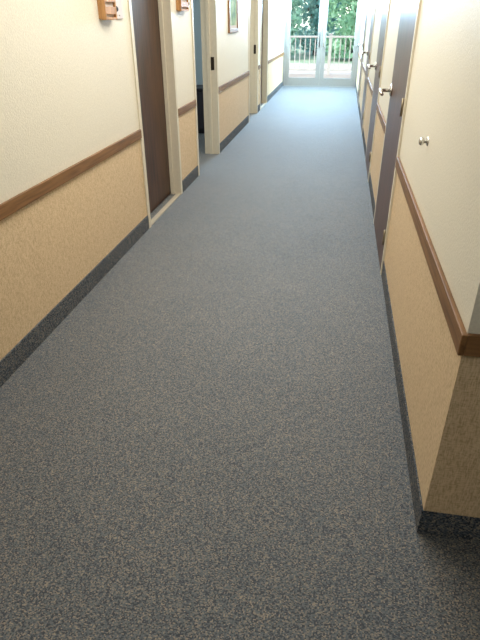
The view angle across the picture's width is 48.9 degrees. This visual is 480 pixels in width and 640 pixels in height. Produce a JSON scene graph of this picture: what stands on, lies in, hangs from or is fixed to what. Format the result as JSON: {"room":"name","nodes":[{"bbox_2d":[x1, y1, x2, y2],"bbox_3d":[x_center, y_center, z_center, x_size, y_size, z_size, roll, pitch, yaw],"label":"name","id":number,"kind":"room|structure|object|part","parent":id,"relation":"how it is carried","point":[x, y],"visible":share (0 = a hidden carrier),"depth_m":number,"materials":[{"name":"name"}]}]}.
{"room":"building corridor","nodes":[
{"label":"building corridor","id":0,"kind":"room"},
{"bbox_2d":[0,0,284,359],"bbox_3d":[-0.482,-2.828,5.524,0.160,2.440,17.250,5,30,9],"label":"wall","id":1,"kind":"structure","parent":0,"point":[68,91],"depth_m":2.98,"materials":[{"name":"beige paint"}]},
{"bbox_2d":[0,129,141,220],"bbox_3d":[-1.312,0.199,1.174,0.016,0.064,6.563,5,30,9],"label":"trim","id":2,"kind":"structure","parent":1,"relation":"attached to","point":[30,195],"depth_m":2.86,"materials":[{"name":"brown wood"}]},
{"bbox_2d":[0,215,148,386],"bbox_3d":[-1.315,0.799,1.517,0.008,0.114,6.563,5,30,9],"label":"baseboard","id":3,"kind":"structure","parent":1,"relation":"attached to","point":[17,356],"depth_m":3.03,"materials":[{"name":"carpet"}]},
{"bbox_2d":[97,0,118,19],"bbox_3d":[-0.807,-1.994,3.187,0.049,0.320,0.224,5,30,9],"label":"wooden holder","id":4,"kind":"object","parent":1,"relation":"attached to","point":[107,9],"visible":1,"depth_m":3.19,"materials":[{"name":"brown wood"}]},
{"bbox_2d":[116,0,122,18],"bbox_3d":[-0.787,-2.032,3.404,0.016,0.160,0.120,5,30,9],"label":"plate","id":5,"kind":"object","parent":1,"relation":"attached to","point":[118,2],"visible":0.76,"depth_m":3.42,"materials":[{"name":"metal"}]},
{"bbox_2d":[127,0,182,227],"bbox_3d":[-0.748,-1.940,4.281,0.182,2.130,1.037,5,30,9],"label":"door","id":6,"kind":"structure","parent":1,"relation":"in","point":[150,21],"depth_m":4.53,"materials":[{"name":"brown wood"}]},
{"bbox_2d":[176,0,189,10],"bbox_3d":[-0.509,-2.901,4.643,0.049,0.320,0.304,5,30,9],"label":"wooden holder","id":7,"kind":"object","parent":1,"relation":"attached to","point":[181,5],"visible":1,"depth_m":4.63,"materials":[{"name":"brown wood"}]},
{"bbox_2d":[178,100,195,115],"bbox_3d":[-0.514,-2.072,5.150,0.016,0.064,0.660,5,30,9],"label":"trim","id":8,"kind":"structure","parent":1,"relation":"attached to","point":[192,104],"depth_m":5.10,"materials":[{"name":"brown wood"}]},
{"bbox_2d":[182,165,197,191],"bbox_3d":[-0.516,-1.472,5.494,0.008,0.114,0.660,5,30,9],"label":"baseboard","id":9,"kind":"structure","parent":1,"relation":"attached to","point":[193,174],"depth_m":5.46,"materials":[{"name":"carpet"}]},
{"bbox_2d":[191,0,219,175],"bbox_3d":[-0.448,-2.794,5.777,0.182,2.130,1.140,5,30,9],"label":"door frame","id":10,"kind":"structure","parent":1,"relation":"in","point":[208,8],"depth_m":6.23,"materials":[{"name":"beige paint"}]},
{"bbox_3d":[-0.324,-3.023,6.228,0.040,0.140,0.004,5,30,9],"label":"strike plate","id":11,"kind":"part","parent":10,"relation":"part of","materials":[{"name":"brown metal"}]},
{"bbox_2d":[228,0,237,32],"bbox_3d":[-0.089,-4.110,6.800,0.026,0.720,0.620,5,30,9],"label":"framed picture","id":12,"kind":"object","parent":1,"relation":"attached to","point":[232,4],"visible":1,"depth_m":6.86,"materials":[{"name":"paper"}]},
{"bbox_2d":[230,0,236,24],"bbox_3d":[-0.087,-4.110,6.800,0.002,0.550,0.450,5,30,9],"label":"print","id":13,"kind":"object","parent":12,"relation":"attached to","point":[233,3],"depth_m":6.87},
{"bbox_2d":[219,71,248,92],"bbox_3d":[-0.059,-3.367,7.417,0.016,0.064,2.360,5,30,9],"label":"trim","id":14,"kind":"structure","parent":1,"relation":"attached to","point":[235,80],"depth_m":7.19,"materials":[{"name":"brown wood"}]},
{"bbox_2d":[220,115,248,151],"bbox_3d":[-0.061,-2.767,7.761,0.008,0.114,2.360,5,30,9],"label":"baseboard","id":15,"kind":"structure","parent":1,"relation":"attached to","point":[229,138],"depth_m":7.58,"materials":[{"name":"carpet"}]},
{"bbox_2d":[248,0,258,114],"bbox_3d":[0.143,-4.475,8.720,0.182,2.130,1.020,5,30,9],"label":"door frame","id":16,"kind":"structure","parent":1,"relation":"in","point":[253,4],"depth_m":9.10,"materials":[{"name":"beige paint"}]},
{"bbox_2d":[260,0,268,109],"bbox_3d":[0.373,-5.129,9.866,0.182,2.130,1.020,5,30,9],"label":"door frame","id":17,"kind":"structure","parent":1,"relation":"in","point":[264,3],"depth_m":10.23,"materials":[{"name":"beige wood"}]},
{"bbox_2d":[267,81,282,101],"bbox_3d":[0.816,-5.261,12.128,0.008,0.114,3.130,5,30,9],"label":"baseboard","id":18,"kind":"structure","parent":1,"relation":"attached to","point":[280,85],"depth_m":11.93,"materials":[{"name":"carpet"}]},
{"bbox_2d":[268,52,283,63],"bbox_3d":[0.818,-5.861,11.784,0.016,0.064,3.130,5,30,9],"label":"trim","id":19,"kind":"structure","parent":1,"relation":"attached to","point":[282,53],"depth_m":11.53,"materials":[{"name":"brown wood"}]},
{"bbox_2d":[193,0,202,84],"bbox_3d":[-1.891,-2.947,5.739,2.699,2.440,17.250,5,30,9],"label":"wall","id":20,"kind":"structure","parent":0,"point":[196,3],"depth_m":7.73,"materials":[{"name":"white paint"}]},
{"bbox_2d":[0,86,479,639],"bbox_3d":[0.555,-1.663,6.040,7.400,0.100,17.350,5,30,9],"label":"floor","id":21,"kind":"structure","parent":0,"point":[209,444],"depth_m":2.18,"materials":[{"name":"carpet"}]},
{"bbox_2d":[196,85,204,132],"bbox_3d":[-0.880,-3.195,7.996,1.370,0.630,0.490,5,30,9],"label":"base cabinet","id":22,"kind":"object","parent":21,"relation":"on","point":[199,88],"visible":0.02,"depth_m":7.75,"materials":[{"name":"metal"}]},
{"bbox_3d":[-0.584,-3.078,7.758,0.655,0.500,0.020,5,30,9],"label":"door","id":23,"kind":"part","parent":22,"relation":"part of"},
{"bbox_2d":[356,0,479,516],"bbox_3d":[1.825,-3.609,6.881,0.160,2.440,13.375,5,30,9],"label":"wall","id":24,"kind":"structure","parent":0,"point":[442,386],"depth_m":1.84,"materials":[{"name":"beige paint"}]},
{"bbox_2d":[357,0,368,104],"bbox_3d":[2.421,-5.309,10.171,0.282,2.130,1.020,5,30,9],"label":"door","id":25,"kind":"structure","parent":24,"relation":"in","point":[367,5],"depth_m":10.12,"materials":[{"name":"brown wood"}]},
{"bbox_2d":[362,129,365,155],"bbox_3d":[1.672,-2.392,7.106,0.006,0.104,1.630,5,30,9],"label":"baseboard","id":26,"kind":"structure","parent":24,"relation":"attached to","point":[363,136],"depth_m":7.05,"materials":[{"name":"carpet"}]},
{"bbox_2d":[360,0,376,131],"bbox_3d":[1.931,-3.917,7.732,0.282,2.130,1.020,5,30,9],"label":"door","id":27,"kind":"structure","parent":24,"relation":"in","point":[374,4],"depth_m":7.71,"materials":[{"name":"brown wood"}]},
{"bbox_2d":[367,77,372,94],"bbox_3d":[1.665,-2.998,6.762,0.016,0.064,1.630,5,30,9],"label":"trim","id":28,"kind":"structure","parent":24,"relation":"attached to","point":[368,79],"depth_m":6.70,"materials":[{"name":"brown wood"}]},
{"bbox_2d":[369,174,374,217],"bbox_3d":[1.248,-1.185,4.993,0.006,0.104,1.270,5,30,9],"label":"baseboard","id":29,"kind":"structure","parent":24,"relation":"attached to","point":[370,180],"depth_m":4.95,"materials":[{"name":"carpet"}]},
{"bbox_2d":[365,0,390,181],"bbox_3d":[1.476,-2.622,5.466,0.282,2.130,1.020,5,30,9],"label":"door","id":30,"kind":"structure","parent":24,"relation":"in","point":[378,65],"depth_m":5.46,"materials":[{"name":"brown wood"}]},
{"bbox_2d":[376,103,385,133],"bbox_3d":[1.241,-1.791,4.649,0.016,0.064,1.270,5,30,9],"label":"trim","id":31,"kind":"structure","parent":24,"relation":"attached to","point":[380,114],"depth_m":4.51,"materials":[{"name":"brown wood"}]},
{"bbox_2d":[373,0,421,274],"bbox_3d":[1.077,-1.487,3.479,0.282,2.130,1.085,5,30,9],"label":"door","id":32,"kind":"structure","parent":24,"relation":"in","point":[398,91],"depth_m":3.45,"materials":[{"name":"brown wood"}]},
{"bbox_3d":[1.039,-1.636,3.788,0.090,0.037,0.170,5,30,9],"label":"handle","id":33,"kind":"part","parent":32,"relation":"part of","materials":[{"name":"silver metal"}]},
{"bbox_2d":[381,261,423,532],"bbox_3d":[0.774,0.162,2.634,0.006,0.104,2.076,5,30,9],"label":"baseboard","id":34,"kind":"structure","parent":24,"relation":"attached to","point":[411,462],"depth_m":2.19,"materials":[{"name":"carpet"}]},
{"bbox_2d":[419,137,428,145],"bbox_3d":[0.774,-0.751,2.221,0.043,0.038,0.038,5,30,9],"label":"door stop","id":35,"kind":"object","parent":24,"relation":"attached to","point":[422,140],"visible":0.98,"depth_m":2.21,"materials":[{"name":"silver metal"}]},
{"bbox_2d":[395,157,467,355],"bbox_3d":[0.767,-0.441,2.285,0.016,0.064,2.086,5,30,9],"label":"trim","id":36,"kind":"structure","parent":24,"relation":"attached to","point":[459,335],"depth_m":1.76,"materials":[{"name":"brown wood"}]},
{"bbox_2d":[475,504,479,517],"bbox_3d":[2.077,-0.263,1.016,2.657,2.440,0.160,5,30,9],"label":"wall","id":37,"kind":"structure","parent":0,"point":[478,510],"depth_m":1.69,"materials":[{"name":"beige paint"}]},
{"bbox_2d":[419,511,479,540],"bbox_3d":[1.987,0.785,1.536,2.817,0.104,0.006,5,30,9],"label":"baseboard","id":38,"kind":"structure","parent":37,"relation":"attached to","point":[433,523],"depth_m":1.73,"materials":[{"name":"carpet"}]},
{"bbox_2d":[464,333,479,356],"bbox_3d":[1.984,0.182,1.187,2.817,0.064,0.016,5,30,9],"label":"trim","id":39,"kind":"structure","parent":37,"relation":"attached to","point":[472,348],"depth_m":1.39,"materials":[{"name":"brown wood"}]},
{"bbox_3d":[1.996,-6.989,12.803,2.164,2.440,0.120,5,30,9],"label":"wall","id":40,"kind":"structure","parent":0,"visible":0},
{"bbox_2d":[284,0,323,85],"bbox_3d":[1.557,-6.851,12.917,0.871,2.061,0.111,5,30,9],"label":"door","id":41,"kind":"structure","parent":40,"relation":"in","point":[292,81],"depth_m":13.09,"materials":[{"name":"grey metal"}]},
{"bbox_2d":[283,0,363,86],"bbox_3d":[1.993,-6.844,12.863,1.844,2.130,0.120,5,30,9],"label":"trim","id":42,"kind":"structure","parent":40,"relation":"attached to","point":[285,22],"depth_m":12.95,"materials":[{"name":"grey metal"}]},
{"bbox_2d":[319,0,361,86],"bbox_3d":[2.421,-6.778,12.785,0.871,2.061,0.111,5,30,9],"label":"door","id":43,"kind":"structure","parent":40,"relation":"in","point":[322,81],"depth_m":12.96,"materials":[{"name":"grey metal"}]},
{"label":"outside","id":44,"kind":"structure","parent":0,"visible":0},
{"bbox_2d":[289,74,350,77],"bbox_3d":[2.114,-6.829,15.065,8.500,0.040,3.594,5,30,9],"label":"deck","id":45,"kind":"object","parent":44,"point":[290,75],"depth_m":15.95,"materials":[{"name":"white concrete"}]},
{"bbox_2d":[289,33,355,74],"bbox_3d":[1.978,-8.109,16.130,7.620,1.130,0.120,5,30,9],"label":"deck railing","id":46,"kind":"object","parent":45,"relation":"on","point":[330,36],"visible":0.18,"depth_m":16.02,"materials":[{"name":"beige paint"}]},
{"bbox_3d":[1.977,-8.526,15.892,7.500,0.050,0.100,5,30,9],"label":"rail","id":47,"kind":"part","parent":46,"relation":"part of","materials":[{"name":"beige paint"}]},
{"bbox_3d":[1.979,-7.745,16.338,7.500,0.050,0.050,5,30,9],"label":"rail","id":48,"kind":"part","parent":46,"relation":"part of","materials":[{"name":"beige paint"}]},
{"bbox_3d":[2.717,-8.047,16.017,0.120,1.130,0.120,5,30,9],"label":"post","id":49,"kind":"part","parent":46,"relation":"part of","materials":[{"name":"beige paint"}]},
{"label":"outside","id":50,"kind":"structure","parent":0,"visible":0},
{"bbox_2d":[290,28,351,63],"bbox_3d":[12.457,-33.876,62.902,120.000,0.240,95.000,5,30,9],"label":"ground","id":51,"kind":"structure","parent":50,"point":[307,29],"depth_m":25.23,"materials":[{"name":"green plant"}]},
{"bbox_2d":[290,0,304,55],"bbox_3d":[1.399,-14.599,22.952,2.981,5.941,3.129,5,30,9],"label":"tree","id":52,"kind":"object","parent":51,"relation":"on","point":[295,11],"visible":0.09,"depth_m":23.30,"materials":[{"name":"green plant"}]},
{"bbox_2d":[291,0,347,54],"bbox_3d":[3.969,-16.731,26.046,3.845,6.565,3.729,5,30,9],"label":"tree","id":53,"kind":"object","parent":51,"relation":"on","point":[313,6],"visible":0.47,"depth_m":26.41,"materials":[{"name":"green leaf"},{"name":"bark"}]},
{"bbox_2d":[323,0,361,60],"bbox_3d":[5.062,-14.162,22.452,3.191,5.660,3.148,7,30,12],"label":"tree","id":54,"kind":"object","parent":51,"relation":"on","point":[349,30],"visible":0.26,"depth_m":22.69,"materials":[{"name":"green plant"}]},
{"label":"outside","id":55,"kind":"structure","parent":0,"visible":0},
{"bbox_2d":[289,63,351,74],"bbox_3d":[3.723,-9.036,19.400,60.000,0.250,6.700,5,30,9],"label":"patio","id":56,"kind":"structure","parent":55,"point":[291,64],"depth_m":20.07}
]}

